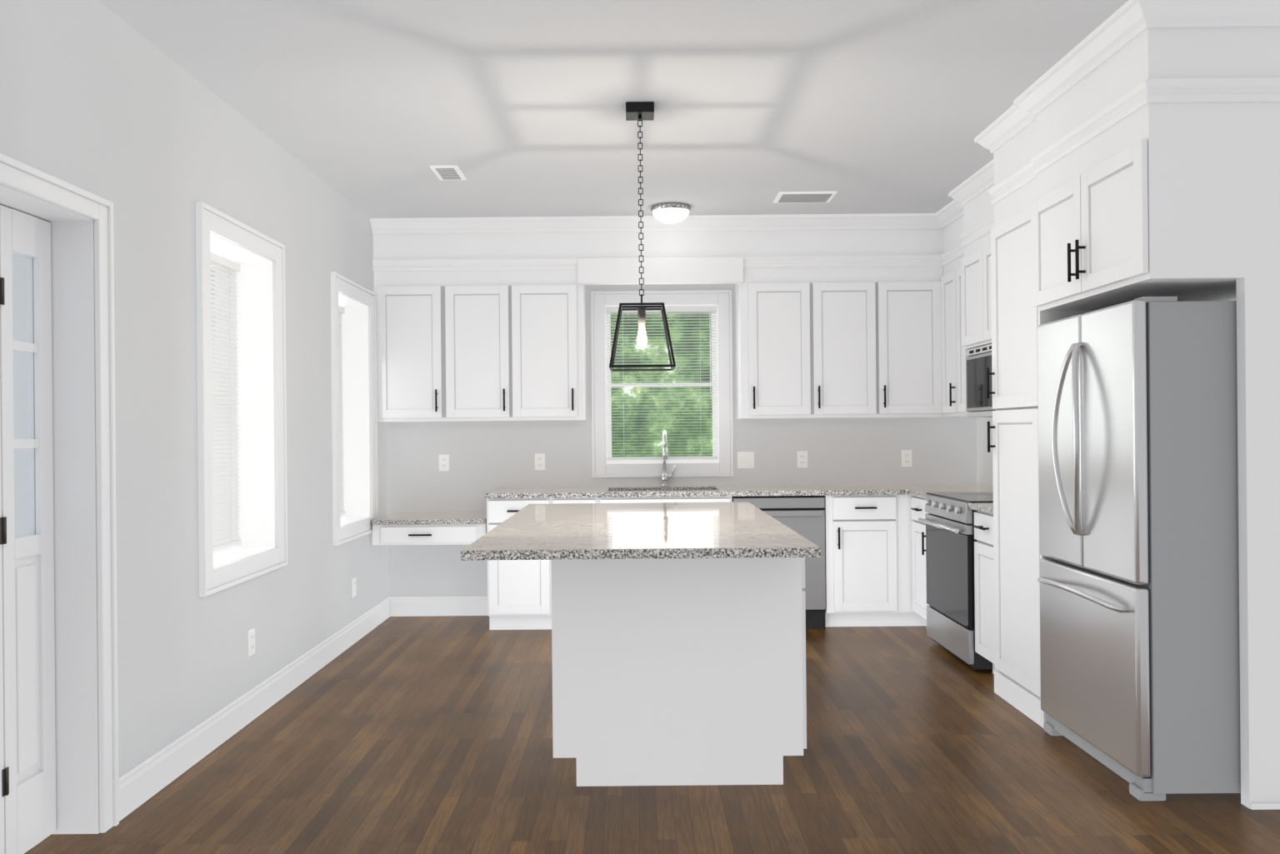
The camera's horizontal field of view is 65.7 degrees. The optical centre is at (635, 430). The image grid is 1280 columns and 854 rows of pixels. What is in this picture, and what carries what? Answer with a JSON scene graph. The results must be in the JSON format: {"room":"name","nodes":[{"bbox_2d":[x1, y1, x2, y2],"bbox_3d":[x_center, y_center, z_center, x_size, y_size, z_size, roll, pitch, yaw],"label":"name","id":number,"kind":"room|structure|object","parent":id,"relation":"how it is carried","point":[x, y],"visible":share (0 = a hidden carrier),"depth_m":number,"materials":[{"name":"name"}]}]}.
{"room":"kitchen","nodes":[
{"label":"kitchen","id":0,"kind":"room"},
{"bbox_2d":[0,0,388,778],"bbox_3d":[-1.913,-0.053,2.295,0.290,2.740,9.790,-1,0,0],"label":"wall","id":1,"kind":"structure","parent":0,"point":[153,143],"depth_m":3.81,"materials":[{"name":"grey paint"}]},
{"bbox_2d":[0,205,56,853],"bbox_3d":[-1.913,0.313,2.829,0.050,1.984,0.809,-1,0,0],"label":"door","id":2,"kind":"structure","parent":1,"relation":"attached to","point":[27,777],"depth_m":3.11,"materials":[{"name":"white wood"}]},
{"bbox_2d":[0,153,119,834],"bbox_3d":[-1.896,0.277,2.829,0.318,2.080,0.977,-1,0,0],"label":"door frame","id":3,"kind":"structure","parent":1,"relation":"attached to","point":[80,220],"depth_m":3.24,"materials":[{"name":"white wood"}]},
{"bbox_2d":[195,201,287,596],"bbox_3d":[-1.895,-0.126,4.470,0.307,1.595,0.950,-1,0,0],"label":"window","id":4,"kind":"structure","parent":1,"relation":"in","point":[242,452],"depth_m":4.78,"materials":[{"name":"white wood"}]},
{"bbox_2d":[248,628,254,656],"bbox_3d":[-1.754,0.966,4.530,0.008,0.117,0.072,-1,0,0],"label":"electrical outlet","id":5,"kind":"object","parent":1,"relation":"attached to","point":[251,642],"visible":1,"depth_m":4.52,"materials":[{"name":"white plastic"}]},
{"bbox_2d":[118,596,487,821],"bbox_3d":[-1.372,1.245,2.220,0.767,0.135,9.640,-1,0,0],"label":"baseboard","id":6,"kind":"structure","parent":1,"relation":"attached to","point":[139,785],"depth_m":4.59,"materials":[{"name":"white wood"}]},
{"bbox_2d":[330,271,378,545],"bbox_3d":[-1.895,-0.126,6.220,0.307,1.595,0.917,-1,0,0],"label":"window","id":7,"kind":"structure","parent":1,"relation":"in","point":[354,405],"depth_m":6.58,"materials":[{"name":"white wood"}]},
{"bbox_2d":[352,577,356,597],"bbox_3d":[-1.754,0.976,6.180,0.008,0.117,0.072,-1,0,0],"label":"electrical outlet","id":8,"kind":"object","parent":1,"relation":"attached to","point":[354,592],"visible":0.98,"depth_m":6.17,"materials":[{"name":"white plastic"}]},
{"bbox_2d":[97,0,1128,218],"bbox_3d":[0.243,-1.502,2.220,4.627,0.120,9.940,-1,0,0],"label":"ceiling","id":9,"kind":"structure","parent":0,"point":[372,108],"depth_m":4.20,"materials":[{"name":"paint"}]},
{"bbox_2d":[430,165,466,179],"bbox_3d":[-1.034,-1.424,5.478,0.151,0.013,0.280,-1,0,0],"label":"ceiling vent","id":10,"kind":"object","parent":9,"relation":"in","point":[447,172],"visible":0.98,"depth_m":5.44,"materials":[{"name":"white metal"}]},
{"bbox_2d":[609,101,675,371],"bbox_3d":[0.023,-0.857,4.400,0.286,1.166,0.286,-1,0,0],"label":"pendant lantern","id":11,"kind":"object","parent":9,"relation":"hanging from","point":[639,111],"visible":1,"depth_m":4.39,"materials":[{"name":"black metal"}]},
{"bbox_2d":[370,213,919,271],"bbox_3d":[0.315,-1.270,6.830,4.185,0.344,0.419,-1,0,0],"label":"soffit","id":12,"kind":"structure","parent":9,"relation":"attached to","point":[875,239],"depth_m":6.71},
{"bbox_2d":[577,256,743,284],"bbox_3d":[0.166,-1.084,6.720,1.119,0.171,0.080,-1,0,0],"label":"valance","id":13,"kind":"object","parent":12,"relation":"attached to","point":[682,270],"depth_m":6.68,"materials":[{"name":"white wood"}]},
{"bbox_2d":[650,202,690,223],"bbox_3d":[0.225,-1.389,6.380,0.253,0.105,0.253,-1,0,0],"label":"dome lamp","id":14,"kind":"object","parent":9,"relation":"attached to","point":[670,212],"visible":1,"depth_m":6.30,"materials":[{"name":"white glass"}]},
{"bbox_2d":[773,191,837,203],"bbox_3d":[1.044,-1.443,6.130,0.352,0.013,0.255,-1,0,0],"label":"ceiling vent","id":15,"kind":"object","parent":9,"relation":"in","point":[800,197],"visible":1,"depth_m":6.10,"materials":[{"name":"white metal"}]},
{"bbox_2d":[920,180,994,266],"bbox_3d":[2.160,-1.287,5.743,0.495,0.344,1.755,-1,0,0],"label":"soffit","id":16,"kind":"structure","parent":9,"relation":"attached to","point":[953,228],"depth_m":6.48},
{"bbox_2d":[966,0,1176,213],"bbox_3d":[1.714,-1.283,4.112,0.097,0.344,1.645,-1,0,0],"label":"crown molding","id":17,"kind":"structure","parent":9,"relation":"attached to","point":[1133,17],"depth_m":3.85,"materials":[{"name":"white wood"}]},
{"bbox_2d":[1163,0,1279,102],"bbox_3d":[2.084,-1.286,3.325,0.644,0.344,0.070,-1,0,0],"label":"crown molding","id":18,"kind":"structure","parent":9,"relation":"attached to","point":[1190,13],"depth_m":3.34,"materials":[{"name":"white wood"}]},
{"bbox_2d":[24,615,1279,853],"bbox_3d":[0.244,1.358,2.220,4.977,0.120,10.040,-1,0,0],"label":"floor","id":19,"kind":"structure","parent":0,"point":[431,734],"depth_m":3.65,"materials":[{"name":"brown wood"}]},
{"bbox_2d":[486,498,563,629],"bbox_3d":[-0.722,0.872,6.729,0.487,0.868,0.619,-1,0,0],"label":"base cabinet","id":20,"kind":"object","parent":19,"relation":"on","point":[519,592],"depth_m":6.43,"materials":[{"name":"white wood"}]},
{"bbox_2d":[563,497,613,503],"bbox_3d":[-0.395,0.869,6.729,0.443,0.868,0.619,-1,0,0],"label":"base cabinet","id":21,"kind":"object","parent":19,"relation":"on","point":[572,500],"depth_m":6.42,"materials":[{"name":"white wood"}]},
{"bbox_2d":[550,557,806,786],"bbox_3d":[0.162,0.864,3.957,0.936,0.868,0.654,-1,0,0],"label":"base cabinet","id":22,"kind":"object","parent":19,"relation":"on","point":[678,672],"visible":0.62,"depth_m":3.62,"materials":[{"name":"grey wood"}]},
{"bbox_2d":[460,501,820,560],"bbox_3d":[0.016,0.412,4.372,1.205,0.034,2.115,-1,0,0],"label":"countertop","id":23,"kind":"structure","parent":22,"relation":"on","point":[638,531],"depth_m":3.77,"materials":[{"name":"grey stone"}]},
{"bbox_2d":[731,495,825,629],"bbox_3d":[0.931,0.859,6.707,0.597,0.865,0.625,-1,0,0],"label":"dishwasher","id":24,"kind":"object","parent":19,"relation":"on","point":[803,516],"visible":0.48,"depth_m":6.42,"materials":[{"name":"silver metal"}]},
{"bbox_2d":[824,495,903,626],"bbox_3d":[1.469,0.852,6.729,0.466,0.868,0.619,-1,0,0],"label":"base cabinet","id":25,"kind":"object","parent":19,"relation":"on","point":[867,560],"depth_m":6.43,"materials":[{"name":"white wood"}]},
{"bbox_2d":[484,483,993,514],"bbox_3d":[0.721,0.510,5.952,3.403,0.244,2.171,-1,0,0],"label":"countertop","id":26,"kind":"structure","parent":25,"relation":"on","point":[919,490],"depth_m":6.40,"materials":[{"name":"grey stone"}]},
{"bbox_2d":[660,430,675,486],"bbox_3d":[0.228,0.194,6.892,0.111,0.396,0.235,-1,0,0],"label":"gooseneck faucet","id":27,"kind":"object","parent":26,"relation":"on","point":[665,477],"visible":1,"depth_m":6.96,"materials":[{"name":"silver metal"}]},
{"bbox_2d":[900,495,926,626],"bbox_3d":[2.029,0.847,6.729,0.792,0.868,0.619,-1,0,0],"label":"base cabinet","id":28,"kind":"object","parent":19,"relation":"on","point":[910,617],"depth_m":6.44,"materials":[{"name":"white wood"}]},
{"bbox_2d":[910,495,929,619],"bbox_3d":[2.107,0.846,6.229,0.639,0.868,0.415,-1,0,0],"label":"base cabinet","id":29,"kind":"object","parent":19,"relation":"on","point":[917,505],"depth_m":6.27,"materials":[{"name":"white wood"}]},
{"bbox_2d":[918,491,993,669],"bbox_3d":[2.055,0.815,5.633,0.705,0.892,0.769,-1,0,0],"label":"range","id":30,"kind":"object","parent":19,"relation":"on","point":[948,520],"visible":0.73,"depth_m":5.52,"materials":[{"name":"silver metal"}]},
{"bbox_2d":[974,510,997,674],"bbox_3d":[2.107,0.846,5.056,0.639,0.868,0.375,-1,0,0],"label":"base cabinet","id":31,"kind":"object","parent":19,"relation":"on","point":[984,585],"depth_m":5.10,"materials":[{"name":"white wood"}]},
{"bbox_2d":[986,27,1279,809],"bbox_3d":[2.053,-0.088,4.106,0.729,2.738,1.517,-1,0,0],"label":"pantry","id":32,"kind":"object","parent":19,"relation":"on","point":[1180,201],"visible":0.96,"depth_m":3.39,"materials":[{"name":"grey wood"}]},
{"bbox_2d":[1037,296,1240,800],"bbox_3d":[2.024,0.408,3.838,0.740,1.748,0.836,-1,0,0],"label":"refrigerator","id":33,"kind":"object","parent":19,"relation":"on","point":[1138,579],"visible":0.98,"depth_m":3.42,"materials":[{"name":"grey metal"}]},
{"bbox_2d":[386,265,977,597],"bbox_3d":[0.326,-0.073,7.115,4.187,2.740,0.150,-1,0,0],"label":"wall","id":34,"kind":"structure","parent":0,"point":[485,457],"depth_m":7.04,"materials":[{"name":"grey paint"}]},
{"bbox_2d":[371,512,486,545],"bbox_3d":[-1.357,0.665,6.749,0.746,0.168,0.578,-1,0,0],"label":"desk","id":35,"kind":"object","parent":34,"relation":"attached to","point":[450,528],"depth_m":6.50,"materials":[{"name":"wood"}]},
{"bbox_2d":[439,455,449,470],"bbox_3d":[-1.361,0.227,7.035,0.072,0.117,0.008,-1,0,0],"label":"electrical outlet","id":36,"kind":"object","parent":34,"relation":"attached to","point":[443,462],"visible":1,"depth_m":7.03,"materials":[{"name":"white plastic"}]},
{"bbox_2d":[373,269,586,422],"bbox_3d":[-1.062,-0.576,6.845,1.415,1.018,0.386,-1,0,0],"label":"upper cabinet","id":37,"kind":"object","parent":34,"relation":"attached to","point":[482,346],"visible":1,"depth_m":6.70,"materials":[{"name":"grey wood"}]},
{"bbox_2d":[535,453,544,469],"bbox_3d":[-0.681,0.221,7.035,0.072,0.117,0.008,-1,0,0],"label":"electrical outlet","id":38,"kind":"object","parent":34,"relation":"attached to","point":[539,462],"visible":1,"depth_m":7.03,"materials":[{"name":"white plastic"}]},
{"bbox_2d":[590,290,733,477],"bbox_3d":[0.185,-0.332,7.101,1.001,1.320,0.177,-1,0,0],"label":"window","id":39,"kind":"structure","parent":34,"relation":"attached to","point":[717,305],"depth_m":7.02,"materials":[{"name":"white wood"}]},
{"bbox_2d":[737,451,754,468],"bbox_3d":[0.781,0.208,7.035,0.118,0.117,0.008,-1,0,0],"label":"double light switch","id":40,"kind":"object","parent":34,"relation":"attached to","point":[745,459],"visible":1,"depth_m":7.03,"materials":[{"name":"white plastic"}]},
{"bbox_2d":[797,451,807,467],"bbox_3d":[1.183,0.204,7.035,0.072,0.117,0.008,-1,0,0],"label":"electrical outlet","id":41,"kind":"object","parent":34,"relation":"attached to","point":[802,459],"visible":1,"depth_m":7.03,"materials":[{"name":"white plastic"}]},
{"bbox_2d":[735,265,944,419],"bbox_3d":[1.395,-0.599,6.845,1.373,1.018,0.386,-1,0,0],"label":"upper cabinet","id":42,"kind":"object","parent":34,"relation":"attached to","point":[842,342],"visible":1,"depth_m":6.70,"materials":[{"name":"grey wood"}]},
{"bbox_2d":[901,450,911,466],"bbox_3d":[1.923,0.198,7.035,0.072,0.117,0.008,-1,0,0],"label":"electrical outlet","id":43,"kind":"object","parent":34,"relation":"attached to","point":[906,458],"visible":1,"depth_m":7.03,"materials":[{"name":"white plastic"}]},
{"bbox_2d":[976,417,993,485],"bbox_3d":[2.494,-0.093,2.295,0.150,2.740,9.790,-1,0,0],"label":"wall","id":44,"kind":"structure","parent":0,"point":[984,466],"depth_m":6.89,"materials":[{"name":"grey paint"}]},
{"bbox_2d":[940,262,950,416],"bbox_3d":[2.238,-0.606,6.513,0.350,1.018,0.389,-1,0,0],"label":"upper cabinet","id":45,"kind":"object","parent":44,"relation":"attached to","point":[946,279],"depth_m":6.61,"materials":[{"name":"grey wood"}]},
{"bbox_2d":[950,259,968,416],"bbox_3d":[2.238,-0.606,6.231,0.350,1.018,0.423,-1,0,0],"label":"upper cabinet","id":46,"kind":"object","parent":44,"relation":"attached to","point":[957,359],"depth_m":6.40,"materials":[{"name":"grey wood"}]},
{"bbox_2d":[957,241,977,352],"bbox_3d":[2.191,-0.805,5.795,0.440,0.619,0.441,-1,0,0],"label":"upper cabinet","id":47,"kind":"object","parent":44,"relation":"attached to","point":[966,293],"depth_m":5.93,"materials":[{"name":"grey wood"}]},
{"bbox_2d":[965,343,995,417],"bbox_3d":[2.185,-0.287,5.633,0.457,0.409,0.757,-1,0,0],"label":"microwave","id":48,"kind":"object","parent":47,"relation":"attached to","point":[978,363],"visible":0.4,"depth_m":5.79,"materials":[{"name":"grey"}]},
{"bbox_2d":[974,232,991,346],"bbox_3d":[2.191,-0.805,5.470,0.440,0.619,0.440,-1,0,0],"label":"upper cabinet","id":49,"kind":"object","parent":44,"relation":"attached to","point":[982,290],"depth_m":5.63,"materials":[{"name":"grey wood"}]},
{"label":"outside","id":50,"kind":"structure","parent":0,"visible":0},
{"bbox_2d":[210,270,712,457],"bbox_3d":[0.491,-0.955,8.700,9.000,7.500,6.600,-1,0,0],"label":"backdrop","id":51,"kind":"structure","parent":50,"point":[706,452],"depth_m":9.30,"materials":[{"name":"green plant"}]}
]}

